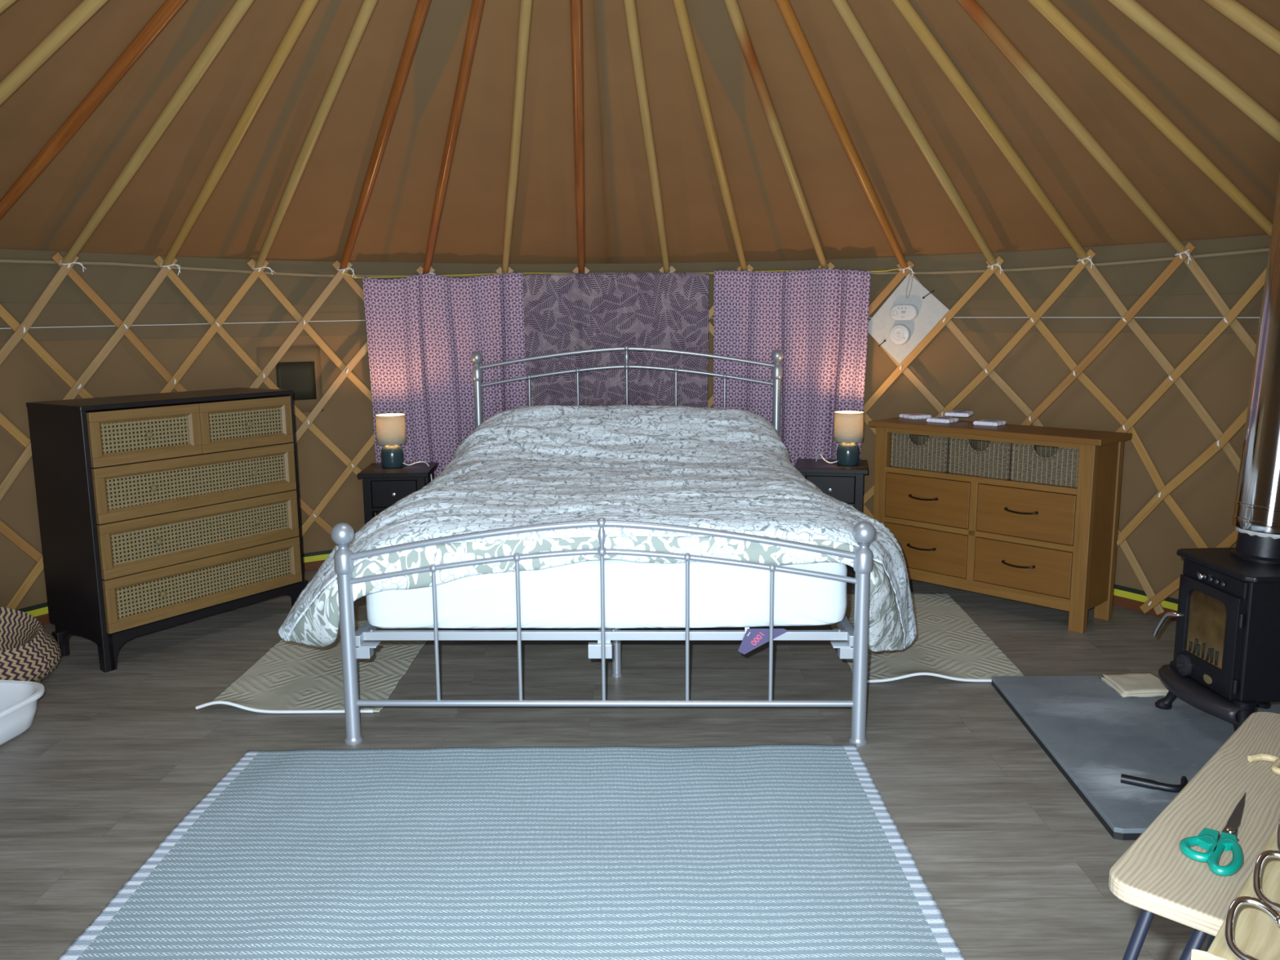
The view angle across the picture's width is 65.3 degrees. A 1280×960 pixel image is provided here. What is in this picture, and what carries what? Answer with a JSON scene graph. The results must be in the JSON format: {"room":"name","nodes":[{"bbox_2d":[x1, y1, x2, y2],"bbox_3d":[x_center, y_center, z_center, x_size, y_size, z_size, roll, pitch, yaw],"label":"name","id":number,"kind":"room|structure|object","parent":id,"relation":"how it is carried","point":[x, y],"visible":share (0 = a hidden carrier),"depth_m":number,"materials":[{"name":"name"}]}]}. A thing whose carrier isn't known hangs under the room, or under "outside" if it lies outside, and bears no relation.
{"room":"traditional dwelling","nodes":[
{"label":"traditional dwelling","id":0,"kind":"room"},
{"bbox_2d":[0,564,1210,959],"bbox_3d":[-0.164,0.852,3.023,5.800,0.030,5.800,0,9,0],"label":"floor","id":1,"kind":"structure","parent":0,"point":[1015,864],"depth_m":3.16,"materials":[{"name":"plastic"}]},
{"bbox_2d":[0,680,44,746],"bbox_3d":[-2.160,0.761,3.158,0.446,0.135,0.386,1,9,8],"label":"plastic tub","id":2,"kind":"object","parent":1,"relation":"on","point":[18,699],"visible":1,"depth_m":3.20,"materials":[{"name":"white plastic"}]},
{"bbox_2d":[0,607,61,682],"bbox_3d":[-2.416,0.613,3.600,0.562,0.292,0.538,0,9,0],"label":"basket","id":3,"kind":"object","parent":1,"relation":"on","point":[28,651],"visible":0.9,"depth_m":3.64,"materials":[{"name":"wicker"}]},
{"bbox_2d":[26,387,308,672],"bbox_3d":[-1.919,0.151,4.190,0.396,1.009,0.963,5,11,31],"label":"dresser","id":4,"kind":"object","parent":1,"relation":"on","point":[157,512],"visible":0.94,"depth_m":3.93,"materials":[{"name":"black paint"}]},
{"bbox_2d":[195,620,433,713],"bbox_3d":[-1.187,0.682,3.881,0.621,0.046,1.055,0,9,0],"label":"rug","id":5,"kind":"object","parent":1,"relation":"on","point":[291,677],"visible":0.68,"depth_m":3.69,"materials":[{"name":"beige fabric"}]},
{"bbox_2d":[356,462,437,524],"bbox_3d":[-1.213,0.223,5.080,0.340,0.576,0.375,-1,9,-4],"label":"bedside table","id":6,"kind":"object","parent":1,"relation":"on","point":[383,487],"visible":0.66,"depth_m":4.89,"materials":[{"name":"black wood"}]},
{"bbox_2d":[375,413,432,480],"bbox_3d":[-1.188,-0.122,5.074,0.291,0.420,0.150,0,9,0],"label":"table lamp","id":7,"kind":"object","parent":6,"relation":"on","point":[390,428],"visible":0.91,"depth_m":5.02,"materials":[{"name":"beige fabric"}]},
{"bbox_2d":[57,743,964,959],"bbox_3d":[-0.271,0.964,2.193,1.874,0.013,1.791,0,9,0],"label":"rug","id":8,"kind":"object","parent":1,"relation":"on","point":[793,851],"visible":1,"depth_m":2.40,"materials":[{"name":"blue fabric"}]},
{"bbox_2d":[330,345,875,746],"bbox_3d":[-0.091,0.057,4.181,1.649,1.174,2.392,0,9,1],"label":"frame","id":9,"kind":"object","parent":1,"relation":"on","point":[354,646],"visible":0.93,"depth_m":3.08,"materials":[{"name":"silver metal"}]},
{"bbox_2d":[365,559,847,654],"bbox_3d":[-0.090,0.221,4.197,1.533,0.305,2.238,0,9,1],"label":"mattress","id":10,"kind":"object","parent":9,"relation":"on","point":[637,594],"visible":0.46,"depth_m":3.12,"materials":[{"name":"white fabric"}]},
{"bbox_2d":[278,404,916,651],"bbox_3d":[-0.095,0.132,4.181,2.244,0.766,2.284,0,9,0],"label":"duvet","id":11,"kind":"object","parent":10,"relation":"on","point":[727,469],"visible":0.86,"depth_m":3.45,"materials":[{"name":"white fabric"}]},
{"bbox_2d":[794,458,867,577],"bbox_3d":[0.971,0.203,5.108,0.359,0.576,0.355,1,9,12],"label":"bedside table","id":12,"kind":"object","parent":1,"relation":"on","point":[844,483],"visible":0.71,"depth_m":4.92,"materials":[{"name":"black wood"}]},
{"bbox_2d":[815,410,863,465],"bbox_3d":[0.985,-0.163,5.103,0.328,0.378,0.150,8,12,42],"label":"table lamp","id":13,"kind":"object","parent":12,"relation":"on","point":[848,424],"visible":0.95,"depth_m":4.99,"materials":[{"name":"beige fabric"}]},
{"bbox_2d":[829,592,1024,682],"bbox_3d":[1.125,0.622,4.185,0.686,0.037,1.176,0,9,0],"label":"rug","id":14,"kind":"object","parent":1,"relation":"on","point":[948,644],"visible":0.57,"depth_m":3.93,"materials":[{"name":"beige fabric"}]},
{"bbox_2d":[868,417,1132,633],"bbox_3d":[1.584,0.165,4.558,0.328,0.818,1.093,-9,12,-43],"label":"dresser","id":15,"kind":"object","parent":1,"relation":"on","point":[1052,546],"visible":0.95,"depth_m":4.34,"materials":[{"name":"brown wood"}]},
{"bbox_2d":[898,413,932,419],"bbox_3d":[1.350,-0.313,4.894,0.118,0.020,0.118,-4,10,-20],"label":"coaster","id":16,"kind":"object","parent":15,"relation":"on","point":[913,415],"visible":0.98,"depth_m":4.85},
{"bbox_2d":[890,432,949,472],"bbox_3d":[1.378,-0.144,4.729,0.238,0.166,0.292,-9,12,-43],"label":"storage basket","id":17,"kind":"object","parent":15,"relation":"on","point":[923,452],"visible":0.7,"depth_m":4.65,"materials":[{"name":"beige wicker"}]},
{"bbox_2d":[926,416,959,423],"bbox_3d":[1.426,-0.284,4.706,0.118,0.020,0.118,8,12,42],"label":"coaster","id":18,"kind":"object","parent":15,"relation":"on","point":[934,420],"visible":1,"depth_m":4.67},
{"bbox_2d":[944,410,973,417],"bbox_3d":[1.538,-0.321,4.811,0.118,0.020,0.118,5,12,31],"label":"coaster","id":19,"kind":"object","parent":15,"relation":"on","point":[950,413],"visible":1,"depth_m":4.77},
{"bbox_2d":[948,437,1012,479],"bbox_3d":[1.589,-0.111,4.510,0.238,0.166,0.292,-8,12,-41],"label":"storage basket","id":20,"kind":"object","parent":15,"relation":"on","point":[986,459],"visible":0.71,"depth_m":4.44,"materials":[{"name":"beige wicker"}]},
{"bbox_2d":[889,465,1076,488],"bbox_3d":[1.593,-0.024,4.537,0.250,0.014,0.933,-9,12,-43],"label":"shelf","id":21,"kind":"object","parent":15,"relation":"attached to","point":[891,467],"depth_m":4.58,"materials":[{"name":"brown wood"}]},
{"bbox_2d":[973,419,1006,426],"bbox_3d":[1.598,-0.262,4.563,0.118,0.020,0.118,8,12,42],"label":"coaster","id":22,"kind":"object","parent":15,"relation":"on","point":[981,422],"visible":1,"depth_m":4.53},
{"bbox_2d":[1010,443,1079,487],"bbox_3d":[1.791,-0.078,4.299,0.238,0.166,0.292,-9,13,-44],"label":"storage basket","id":23,"kind":"object","parent":15,"relation":"on","point":[1043,464],"visible":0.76,"depth_m":4.23,"materials":[{"name":"beige wicker"}]},
{"bbox_2d":[991,675,1279,839],"bbox_3d":[1.776,0.803,3.053,1.160,0.032,1.090,0,9,0],"label":"hearth slab","id":24,"kind":"object","parent":1,"relation":"on","point":[1094,735],"visible":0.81,"depth_m":3.05,"materials":[{"name":"stone"}]},
{"bbox_2d":[1098,671,1168,697],"bbox_3d":[1.727,0.710,3.466,0.209,0.025,0.197,-1,9,-3],"label":"folded paper","id":25,"kind":"object","parent":24,"relation":"on","point":[1127,684],"visible":0.88,"depth_m":3.45,"materials":[{"name":"beige paper"}]},
{"bbox_2d":[1120,773,1187,792],"bbox_3d":[1.409,0.828,2.729,0.174,0.029,0.061,1,9,11],"label":"tool","id":26,"kind":"object","parent":24,"relation":"on","point":[1125,779],"visible":0.91,"depth_m":2.72,"materials":[{"name":"black metal"}]},
{"bbox_2d":[1152,547,1279,731],"bbox_3d":[1.883,0.511,3.072,0.451,0.537,0.430,-1,9,-3],"label":"wood stove","id":27,"kind":"object","parent":24,"relation":"on","point":[1225,664],"visible":0.98,"depth_m":2.97,"materials":[{"name":"black metal"}]},
{"bbox_2d":[1230,172,1279,564],"bbox_3d":[1.959,-0.546,2.957,0.262,1.619,0.197,0,9,2],"label":"flue pipe","id":28,"kind":"object","parent":27,"relation":"on","point":[1255,516],"visible":0.98,"depth_m":2.98,"materials":[{"name":"silver metal"}]},
{"bbox_2d":[1108,711,1279,959],"bbox_3d":[0.863,0.757,1.158,0.660,0.725,0.845,8,13,43],"label":"side table","id":29,"kind":"object","parent":1,"relation":"on","point":[1153,876],"visible":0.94,"depth_m":1.10,"materials":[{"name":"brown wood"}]},
{"bbox_2d":[1178,791,1245,875],"bbox_3d":[0.648,0.390,1.128,0.060,0.010,0.219,5,11,31],"label":"scissors","id":30,"kind":"object","parent":29,"relation":"on","point":[1207,839],"visible":1,"depth_m":1.08,"materials":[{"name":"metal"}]},
{"bbox_2d":[1191,818,1279,959],"bbox_3d":[0.730,0.380,1.030,0.156,0.060,0.556,8,12,42],"label":"board","id":31,"kind":"object","parent":29,"relation":"on","point":[1250,930],"visible":1,"depth_m":0.91,"materials":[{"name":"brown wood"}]},
{"bbox_2d":[1247,754,1279,774],"bbox_3d":[0.849,0.368,1.269,0.129,0.009,0.054,3,10,19],"label":"cord","id":32,"kind":"object","parent":29,"relation":"on","point":[1275,768],"visible":1,"depth_m":1.30,"materials":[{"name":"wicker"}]},
{"bbox_2d":[0,331,1257,609],"bbox_3d":[-0.170,0.015,2.905,5.703,1.660,5.668,0,9,0],"label":"wall","id":33,"kind":"structure","parent":0,"point":[1173,434],"depth_m":4.53,"materials":[{"name":"fabric"}]},
{"bbox_2d":[256,346,323,412],"bbox_3d":[-1.801,-0.515,5.150,0.318,0.340,0.012,-7,11,-34],"label":"window","id":34,"kind":"structure","parent":33,"relation":"in","point":[298,371],"depth_m":5.17,"materials":[{"name":"plastic"}]},
{"bbox_2d":[17,549,1177,617],"bbox_3d":[-0.164,0.778,3.027,5.652,0.032,5.621,0,9,0],"label":"trim","id":35,"kind":"structure","parent":33,"relation":"attached to","point":[1166,604],"depth_m":4.48,"materials":[{"name":"brown wood"}]},
{"bbox_2d":[35,560,1177,625],"bbox_3d":[-0.165,0.813,3.033,5.637,0.045,5.606,0,9,0],"label":"baseboard","id":36,"kind":"structure","parent":33,"relation":"attached to","point":[1118,601],"depth_m":4.50,"materials":[{"name":"wood"}]},
{"bbox_2d":[0,292,1263,341],"bbox_3d":[-0.174,-0.476,2.827,5.678,0.188,5.646,0,9,0],"label":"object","id":37,"kind":"structure","parent":33,"relation":"attached to","point":[1196,313],"depth_m":4.64,"materials":[{"name":"fabric"}]},
{"bbox_2d":[0,234,1271,304],"bbox_3d":[-0.175,-0.651,2.798,5.660,0.224,5.627,0,9,0],"label":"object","id":38,"kind":"structure","parent":33,"relation":"attached to","point":[20,282],"depth_m":4.72,"materials":[{"name":"fabric"}]},
{"bbox_2d":[0,241,1266,614],"bbox_3d":[-0.002,-0.143,3.983,5.594,1.607,3.357,1,9,9],"label":"lattice","id":39,"kind":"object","parent":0,"point":[1223,439],"depth_m":4.51,"materials":[{"name":"wood"}]},
{"bbox_2d":[0,0,17,13],"bbox_3d":[-1.823,-1.378,2.886,2.261,1.435,0.085,1,9,7],"label":"pole","id":40,"kind":"object","parent":39,"relation":"attached to","point":[4,4],"visible":1,"depth_m":2.87,"materials":[{"name":"beige wood"}]},
{"bbox_2d":[0,0,108,106],"bbox_3d":[-1.766,-1.425,3.144,2.261,1.424,0.102,2,9,16],"label":"pole","id":41,"kind":"object","parent":39,"relation":"attached to","point":[85,10],"visible":1,"depth_m":3.14,"materials":[{"name":"beige wood"}]},
{"bbox_2d":[0,0,186,219],"bbox_3d":[-1.677,-1.458,3.374,2.261,1.434,0.083,4,10,25],"label":"pole","id":42,"kind":"object","parent":39,"relation":"attached to","point":[169,8],"visible":1,"depth_m":3.48,"materials":[{"name":"brown wood"}]},
{"bbox_2d":[59,0,254,271],"bbox_3d":[-1.543,-1.508,3.600,2.260,1.414,0.100,6,11,33],"label":"pole","id":43,"kind":"object","parent":39,"relation":"attached to","point":[238,10],"visible":1,"depth_m":3.76,"materials":[{"name":"beige wood"}]},
{"bbox_2d":[160,0,319,275],"bbox_3d":[-1.383,-1.539,3.794,2.260,1.419,0.083,8,12,42],"label":"pole","id":44,"kind":"object","parent":39,"relation":"attached to","point":[307,7],"visible":1,"depth_m":3.96,"materials":[{"name":"beige wood"}]},
{"bbox_2d":[252,0,377,275],"bbox_3d":[-1.185,-1.576,3.969,0.102,1.405,2.260,-7,12,-38],"label":"pole","id":45,"kind":"object","parent":39,"relation":"attached to","point":[366,11],"visible":1,"depth_m":4.11,"materials":[{"name":"beige wood"}]},
{"bbox_2d":[337,0,431,277],"bbox_3d":[-0.982,-1.594,4.100,0.085,1.414,2.260,-6,10,-29],"label":"pole","id":46,"kind":"object","parent":39,"relation":"attached to","point":[422,6],"visible":1,"depth_m":4.24,"materials":[{"name":"brown wood"}]},
{"bbox_2d":[420,0,484,275],"bbox_3d":[-0.747,-1.601,4.207,0.085,1.429,2.261,-4,10,-20],"label":"pole","id":47,"kind":"object","parent":39,"relation":"attached to","point":[477,6],"visible":1,"depth_m":4.31,"materials":[{"name":"brown wood"}]},
{"bbox_2d":[500,0,533,273],"bbox_3d":[-0.499,-1.617,4.275,0.095,1.424,2.261,-2,9,-12],"label":"pole","id":48,"kind":"object","parent":39,"relation":"attached to","point":[526,6],"visible":0.97,"depth_m":4.37,"materials":[{"name":"beige wood"}]},
{"bbox_2d":[569,0,586,273],"bbox_3d":[-0.248,-1.625,4.303,0.098,1.421,2.261,-1,9,-3],"label":"pole","id":49,"kind":"object","parent":39,"relation":"attached to","point":[575,6],"visible":0.94,"depth_m":4.37,"materials":[{"name":"brown wood"}]},
{"bbox_2d":[342,266,910,278],"bbox_3d":[-0.080,-1.091,5.287,2.902,0.035,0.401,0,9,2],"label":"cord","id":50,"kind":"object","parent":39,"relation":"attached to","point":[355,277],"visible":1,"depth_m":5.34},
{"bbox_2d":[362,272,527,478],"bbox_3d":[-1.030,-0.451,5.407,0.849,1.324,0.071,-3,10,-16],"label":"curtain","id":51,"kind":"object","parent":50,"relation":"hanging from","point":[424,331],"visible":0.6,"depth_m":5.38,"materials":[{"name":"purple fabric"}]},
{"bbox_2d":[522,271,709,407],"bbox_3d":[-0.149,-0.508,5.539,1.057,1.263,0.070,0,9,0],"label":"curtain","id":52,"kind":"object","parent":50,"relation":"hanging from","point":[575,311],"visible":0.54,"depth_m":5.50,"materials":[{"name":"purple fabric"}]},
{"bbox_2d":[713,268,871,466],"bbox_3d":[0.802,-0.449,5.375,0.838,1.346,0.071,3,10,21],"label":"curtain","id":53,"kind":"object","parent":50,"relation":"hanging from","point":[818,319],"visible":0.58,"depth_m":5.33,"materials":[{"name":"purple fabric"}]},
{"bbox_2d":[0,316,1259,328],"bbox_3d":[-0.175,-0.660,4.159,5.608,0.036,2.886,0,9,0],"label":"string","id":54,"kind":"object","parent":39,"relation":"attached to","point":[974,317],"visible":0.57,"depth_m":4.63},
{"bbox_2d":[0,248,1269,277],"bbox_3d":[-0.176,-0.908,4.124,5.626,0.058,2.896,0,9,0],"label":"rope","id":55,"kind":"object","parent":39,"relation":"attached to","point":[1260,250],"visible":0.71,"depth_m":4.68,"materials":[{"name":"beige fabric"}]},
{"bbox_2d":[622,0,672,272],"bbox_3d":[0.028,-1.621,4.292,0.087,1.428,2.261,1,9,7],"label":"pole","id":56,"kind":"object","parent":39,"relation":"attached to","point":[630,10],"visible":0.98,"depth_m":4.38,"materials":[{"name":"beige wood"}]},
{"bbox_2d":[672,0,751,271],"bbox_3d":[0.278,-1.614,4.241,0.085,1.429,2.261,2,9,15],"label":"pole","id":57,"kind":"object","parent":39,"relation":"attached to","point":[680,7],"visible":0.98,"depth_m":4.35,"materials":[{"name":"beige wood"}]},
{"bbox_2d":[723,0,831,268],"bbox_3d":[0.525,-1.603,4.149,0.091,1.426,2.261,4,10,24],"label":"pole","id":58,"kind":"object","parent":39,"relation":"attached to","point":[732,6],"visible":0.88,"depth_m":4.28,"materials":[{"name":"beige wood"}]},
{"bbox_2d":[774,0,915,276],"bbox_3d":[0.743,-1.583,4.027,0.093,1.428,2.261,6,11,33],"label":"pole","id":59,"kind":"object","parent":39,"relation":"attached to","point":[784,6],"visible":1,"depth_m":4.18,"materials":[{"name":"brown wood"}]},
{"bbox_2d":[867,273,949,364],"bbox_3d":[1.355,-0.821,5.096,0.445,0.457,0.022,6,11,33],"label":"board","id":60,"kind":"object","parent":39,"relation":"attached to","point":[931,310],"visible":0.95,"depth_m":5.08,"materials":[{"name":"plastic"}]},
{"bbox_2d":[888,324,911,345],"bbox_3d":[1.327,-0.743,5.104,0.106,0.106,0.035,6,11,33],"label":"smoke detector","id":61,"kind":"object","parent":60,"relation":"attached to","point":[900,334],"visible":1,"depth_m":5.09,"materials":[{"name":"white plastic"}]},
{"bbox_2d":[889,304,918,320],"bbox_3d":[1.342,-0.851,5.080,0.140,0.080,0.029,6,11,33],"label":"fire alarm","id":62,"kind":"object","parent":60,"relation":"attached to","point":[898,312],"visible":1,"depth_m":5.07,"materials":[{"name":"white plastic"}]},
{"bbox_2d":[831,0,1003,274],"bbox_3d":[0.953,-1.557,3.863,0.090,1.430,2.261,8,12,42],"label":"pole","id":63,"kind":"object","parent":39,"relation":"attached to","point":[843,8],"visible":1,"depth_m":4.03,"materials":[{"name":"beige wood"}]},
{"bbox_2d":[891,0,1094,268],"bbox_3d":[1.128,-1.532,3.673,2.261,1.423,0.091,-8,12,-38],"label":"pole","id":64,"kind":"object","parent":39,"relation":"attached to","point":[906,9],"visible":1,"depth_m":3.86,"materials":[{"name":"beige wood"}]},
{"bbox_2d":[955,0,1191,263],"bbox_3d":[1.271,-1.498,3.458,2.261,1.426,0.086,-6,10,-29],"label":"pole","id":65,"kind":"object","parent":39,"relation":"attached to","point":[974,10],"visible":1,"depth_m":3.65,"materials":[{"name":"beige wood"}]},
{"bbox_2d":[1026,0,1272,237],"bbox_3d":[1.377,-1.457,3.229,2.261,1.433,0.082,-4,10,-20],"label":"pole","id":66,"kind":"object","parent":39,"relation":"attached to","point":[1047,9],"visible":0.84,"depth_m":3.38,"materials":[{"name":"beige wood"}]},
{"bbox_2d":[1106,0,1279,143],"bbox_3d":[1.449,-1.422,2.972,2.261,1.421,0.102,-2,9,-11],"label":"pole","id":67,"kind":"object","parent":39,"relation":"attached to","point":[1133,10],"visible":1,"depth_m":3.06,"materials":[{"name":"beige wood"}]},
{"bbox_2d":[1202,0,1279,55],"bbox_3d":[1.477,-1.378,2.725,2.261,1.430,0.089,-1,9,-3],"label":"pole","id":68,"kind":"object","parent":39,"relation":"attached to","point":[1234,11],"visible":1,"depth_m":2.75,"materials":[{"name":"beige wood"}]},
{"bbox_2d":[0,0,1279,263],"bbox_3d":[-0.180,-1.451,2.654,5.753,1.464,5.753,6,11,37],"label":"ceiling","id":69,"kind":"structure","parent":0,"point":[148,215],"depth_m":4.16,"materials":[{"name":"fabric"}]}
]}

